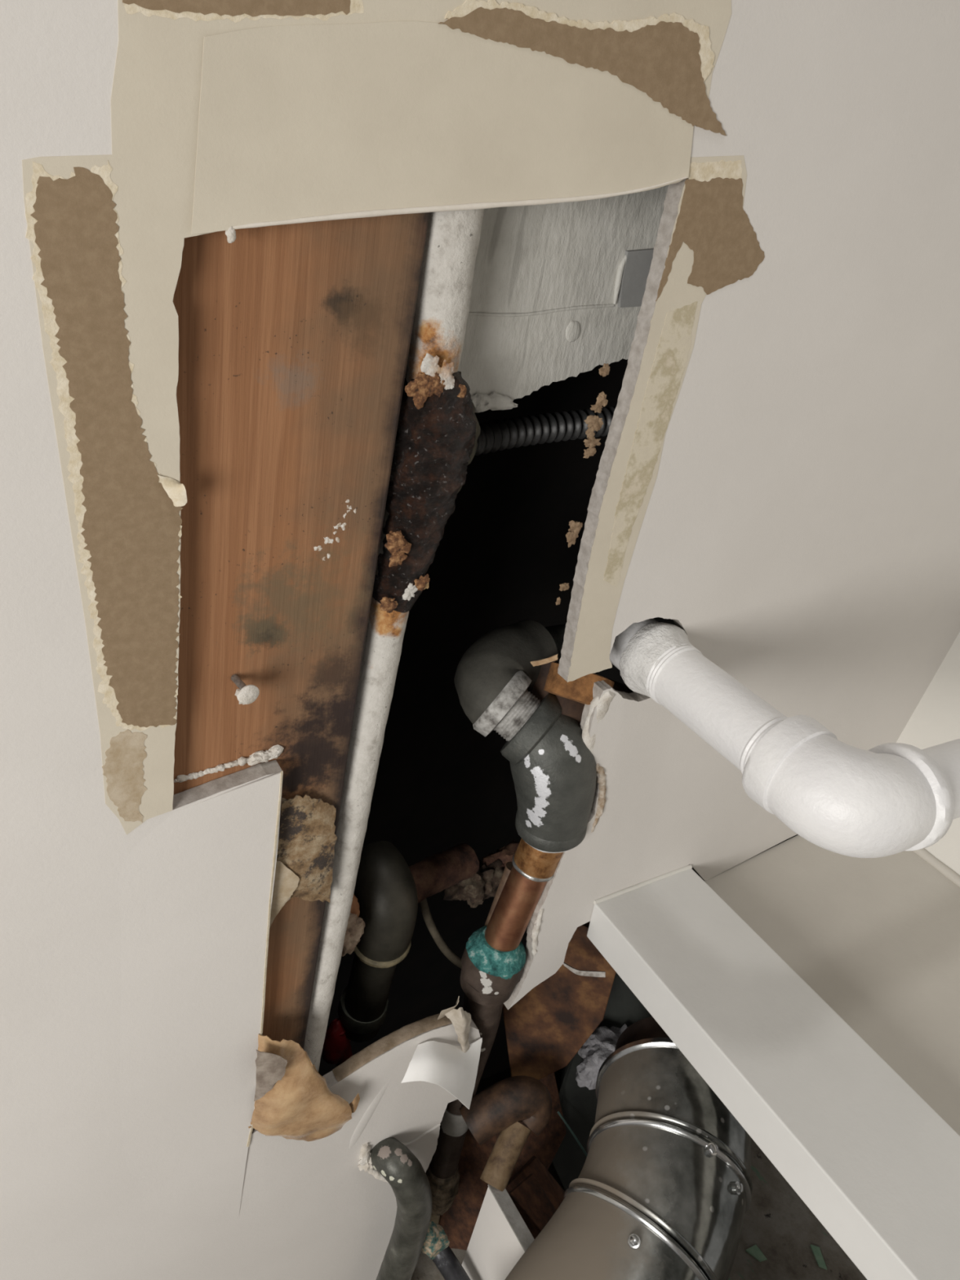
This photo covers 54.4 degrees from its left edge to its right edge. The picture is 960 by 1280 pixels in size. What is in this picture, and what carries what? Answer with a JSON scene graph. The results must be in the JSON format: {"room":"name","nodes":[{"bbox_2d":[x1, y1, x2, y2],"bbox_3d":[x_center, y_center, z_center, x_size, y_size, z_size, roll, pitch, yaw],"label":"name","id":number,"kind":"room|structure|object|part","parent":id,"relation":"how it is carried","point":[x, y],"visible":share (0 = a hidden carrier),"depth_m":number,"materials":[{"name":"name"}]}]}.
{"room":"utility room","nodes":[
{"label":"utility room","id":0,"kind":"room"},
{"bbox_2d":[0,0,959,1279],"bbox_3d":[-0.282,0.131,0.512,2.211,0.062,2.600,-8,-57,-31],"label":"wall","id":1,"kind":"structure","parent":0,"point":[777,482],"depth_m":0.58,"materials":[{"name":"white paint"}]},
{"bbox_2d":[173,212,429,1049],"bbox_3d":[-0.222,-0.004,0.612,0.235,0.201,1.070,-6,-58,-32],"label":"wooden board","id":2,"kind":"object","parent":1,"relation":"attached to","point":[295,339],"depth_m":0.52,"materials":[{"name":"brown wood"}]},
{"bbox_2d":[231,674,259,704],"bbox_3d":[-0.139,0.028,0.551,0.013,0.022,0.014,-8,-57,-31],"label":"nail","id":3,"kind":"object","parent":2,"relation":"attached to","point":[246,695],"visible":1,"depth_m":0.55,"materials":[{"name":"metal"}]},
{"bbox_2d":[303,208,484,1071],"bbox_3d":[-0.062,0.039,0.643,0.068,0.054,1.026,-6,-58,-32],"label":"pipe","id":4,"kind":"object","parent":2,"relation":"attached to","point":[438,430],"visible":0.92,"depth_m":0.56,"materials":[{"name":"white metal"}]},
{"bbox_2d":[341,912,364,956],"bbox_3d":[-0.114,0.251,0.799,0.032,0.025,0.048,-8,-57,-31],"label":"paper wad","id":5,"kind":"object","parent":4,"relation":"on","point":[355,926],"visible":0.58,"depth_m":0.79,"materials":[{"name":"beige paper"}]},
{"bbox_2d":[350,893,359,917],"bbox_3d":[-0.115,0.232,0.800,0.024,0.021,0.047,-8,-57,-31],"label":"chip","id":6,"kind":"object","parent":5,"relation":"on","point":[355,904],"visible":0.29,"depth_m":0.79,"materials":[{"name":"brown"}]},
{"bbox_2d":[248,1034,359,1141],"bbox_3d":[-0.153,0.374,0.755,0.080,0.022,0.182,-36,-47,-10],"label":"flap","id":7,"kind":"object","parent":1,"relation":"attached to","point":[292,1100],"visible":1,"depth_m":0.75,"materials":[{"name":"brown paper"}]},
{"bbox_2d":[357,1137,470,1279],"bbox_3d":[-0.078,0.636,0.953,0.112,0.147,0.368,-8,-57,-31],"label":"pipe","id":8,"kind":"object","parent":1,"relation":"attached to","point":[389,1161],"visible":0.97,"depth_m":0.89,"materials":[{"name":"metal"}]},
{"bbox_2d":[425,619,634,1224],"bbox_3d":[-0.010,0.437,0.994,0.167,0.148,1.000,-8,-57,-31],"label":"pipe","id":9,"kind":"object","parent":1,"relation":"attached to","point":[538,713],"visible":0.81,"depth_m":0.76,"materials":[{"name":"metal"}]},
{"bbox_2d":[408,840,519,907],"bbox_3d":[-0.015,0.243,0.959,0.193,0.074,0.076,15,-70,-40],"label":"pipe stub","id":10,"kind":"object","parent":9,"relation":"attached to","point":[458,870],"visible":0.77,"depth_m":0.93,"materials":[{"name":"brown metal"}]},
{"bbox_2d":[321,840,417,1066],"bbox_3d":[-0.112,0.330,0.893,0.075,0.069,0.310,-8,-57,-31],"label":"pipe","id":11,"kind":"object","parent":10,"relation":"attached to","point":[385,891],"depth_m":0.84,"materials":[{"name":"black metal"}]},
{"bbox_3d":[-0.146,0.415,0.948,0.032,0.030,0.096,-20,-51,-23],"label":"red valve handle","id":12,"kind":"part","parent":11,"relation":"part of","materials":[{"name":"red plastic"}]},
{"bbox_3d":[-0.141,0.416,0.953,0.018,0.028,0.088,-20,-51,-23],"label":"stem","id":13,"kind":"part","parent":11,"relation":"part of","materials":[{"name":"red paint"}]},
{"bbox_2d":[418,898,462,968],"bbox_3d":[-0.035,0.307,0.957,0.023,0.034,0.135,-36,-47,-9],"label":"cable","id":14,"kind":"object","parent":10,"relation":"attached to","point":[424,908],"visible":0.66,"depth_m":0.96,"materials":[{"name":"grey plastic"}]},
{"bbox_2d":[475,405,616,455],"bbox_3d":[0.056,-0.161,0.713,0.202,0.047,0.023,-12,-55,-29],"label":"conduit","id":15,"kind":"object","parent":1,"relation":"attached to","point":[495,435],"visible":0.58,"depth_m":0.70,"materials":[{"name":"metal"}]},
{"bbox_2d":[457,184,668,413],"bbox_3d":[0.045,-0.229,0.579,0.199,0.015,0.178,-8,-57,-31],"label":"sheet","id":16,"kind":"object","parent":1,"relation":"attached to","point":[558,289],"visible":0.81,"depth_m":0.59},
{"bbox_2d":[563,962,605,977],"bbox_3d":[0.109,0.345,0.977,0.034,0.037,0.008,-18,-52,-25],"label":"paper strip","id":17,"kind":"object","parent":1,"relation":"hanging from","point":[585,973],"visible":0.97,"depth_m":0.97,"materials":[{"name":"white paper"}]},
{"bbox_2d":[609,618,959,857],"bbox_3d":[0.342,0.029,0.777,0.459,0.310,0.071,-8,-57,-31],"label":"drain pipe","id":18,"kind":"object","parent":1,"relation":"attached to","point":[882,800],"visible":0.88,"depth_m":0.60,"materials":[{"name":"white paint"}]},
{"bbox_2d":[475,1067,511,1095],"bbox_3d":[-0.214,0.915,1.353,1.800,0.350,0.030,-8,-57,-31],"label":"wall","id":19,"kind":"structure","parent":0,"point":[486,1082],"depth_m":1.65,"materials":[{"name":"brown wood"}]},
{"bbox_2d":[462,1184,534,1279],"bbox_3d":[0.427,1.260,0.378,0.015,1.901,0.602,-5,-58,-32],"label":"board","id":20,"kind":"structure","parent":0,"point":[500,1237],"depth_m":0.92,"materials":[{"name":"white paint"}]},
{"bbox_2d":[438,1072,566,1250],"bbox_3d":[-0.001,0.656,1.096,0.328,0.162,0.109,-45,-46,-1],"label":"stud","id":21,"kind":"object","parent":20,"relation":"attached to","point":[459,1221],"visible":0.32,"depth_m":1.10,"materials":[{"name":"brown wood"}]},
{"bbox_2d":[505,1155,564,1239],"bbox_3d":[0.061,0.636,1.032,0.087,0.095,0.073,-32,-48,-13],"label":"block","id":22,"kind":"object","parent":21,"relation":"attached to","point":[554,1192],"visible":0.23,"depth_m":1.03,"materials":[{"name":"brown wood"}]},
{"bbox_2d":[509,1173,555,1231],"bbox_3d":[0.063,0.612,1.001,0.032,0.061,0.043,-33,-47,-12],"label":"block","id":23,"kind":"object","parent":22,"relation":"on","point":[529,1194],"visible":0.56,"depth_m":1.00,"materials":[{"name":"brown wood"}]},
{"bbox_2d":[459,1075,551,1191],"bbox_3d":[0.031,0.494,0.949,0.103,0.081,0.062,-32,-48,-13],"label":"tube","id":24,"kind":"object","parent":20,"relation":"attached to","point":[500,1107],"visible":1,"depth_m":0.94,"materials":[{"name":"brown metal"}]},
{"bbox_2d":[318,358,704,1079],"bbox_3d":[-0.176,0.118,1.104,1.800,0.030,2.500,-8,-57,-31],"label":"cavity","id":25,"kind":"structure","parent":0,"point":[503,556],"depth_m":1.13,"materials":[{"name":"black wood"}]},
{"bbox_2d":[410,1137,866,1279],"bbox_3d":[0.602,0.953,0.883,1.500,1.350,0.050,-8,-57,-31],"label":"wall","id":26,"kind":"structure","parent":0,"point":[776,1220],"depth_m":1.15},
{"bbox_2d":[551,972,652,1191],"bbox_3d":[0.171,0.562,1.166,0.225,0.264,0.293,-21,-51,-22],"label":"board","id":27,"kind":"object","parent":26,"relation":"attached to","point":[578,1104],"visible":0.14,"depth_m":1.14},
{"bbox_2d":[556,1111,587,1157],"bbox_3d":[0.109,0.577,1.089,0.003,0.053,0.029,-33,-47,-12],"label":"wire","id":28,"kind":"object","parent":27,"relation":"attached to","point":[557,1112],"visible":0.9,"depth_m":1.09,"materials":[{"name":"grey metal"}]},
{"bbox_2d":[575,1023,627,1089],"bbox_3d":[0.173,0.513,1.120,0.136,0.111,0.076,-8,-57,-31],"label":"lump","id":29,"kind":"object","parent":27,"relation":"attached to","point":[602,1042],"visible":0.33,"depth_m":1.10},
{"bbox_2d":[745,1244,767,1262],"bbox_3d":[0.333,0.741,1.125,0.017,0.020,0.002,-8,-57,-31],"label":"flake","id":30,"kind":"object","parent":26,"relation":"attached to","point":[753,1251],"visible":1,"depth_m":1.12,"materials":[{"name":"green paint"}]},
{"bbox_2d":[809,1244,826,1270],"bbox_3d":[0.412,0.750,1.135,0.018,0.030,0.002,-8,-57,-31],"label":"flake","id":31,"kind":"object","parent":26,"relation":"attached to","point":[816,1251],"visible":1,"depth_m":1.13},
{"bbox_2d":[751,834,798,857],"bbox_3d":[0.672,0.103,1.421,0.030,0.350,2.500,-8,-57,-31],"label":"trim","id":32,"kind":"structure","parent":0,"point":[797,834],"depth_m":1.67,"materials":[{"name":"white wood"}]},
{"bbox_2d":[704,835,959,1135],"bbox_3d":[0.973,0.846,0.166,0.342,2.451,0.120,-17,-52,-25],"label":"wall","id":33,"kind":"structure","parent":0,"point":[877,940],"depth_m":0.89,"materials":[{"name":"paint"}]},
{"bbox_2d":[504,1016,752,1279],"bbox_3d":[0.146,0.554,0.902,0.382,0.302,0.185,-24,-50,-20],"label":"duct","id":34,"kind":"object","parent":33,"relation":"attached to","point":[663,1188],"visible":0.93,"depth_m":0.86,"materials":[{"name":"silver metal"}]},
{"bbox_2d":[502,921,615,1079],"bbox_3d":[0.085,0.404,1.045,0.198,0.106,0.107,-46,-46,0],"label":"metal piece","id":35,"kind":"object","parent":34,"relation":"on","point":[548,1026],"visible":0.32,"depth_m":1.02,"materials":[{"name":"brown metal"}]},
{"bbox_2d":[586,864,959,1279],"bbox_3d":[0.758,0.862,0.030,0.118,2.450,0.102,-8,-57,-31],"label":"cabinet edge","id":36,"kind":"object","parent":33,"relation":"attached to","point":[876,1165],"visible":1,"depth_m":0.73,"materials":[{"name":"white paint"}]},
{"bbox_2d":[912,848,959,887],"bbox_3d":[0.599,0.353,0.791,0.013,0.700,0.013,-8,-57,-31],"label":"trim","id":37,"kind":"structure","parent":33,"relation":"attached to","point":[923,853],"depth_m":0.96,"materials":[{"name":"paint"}]},
{"bbox_2d":[896,631,959,875],"bbox_3d":[1.286,0.220,-0.038,0.120,2.451,1.320,3,-63,-36],"label":"wall","id":38,"kind":"structure","parent":0,"point":[935,719],"depth_m":0.97,"materials":[{"name":"paint"}]}
]}

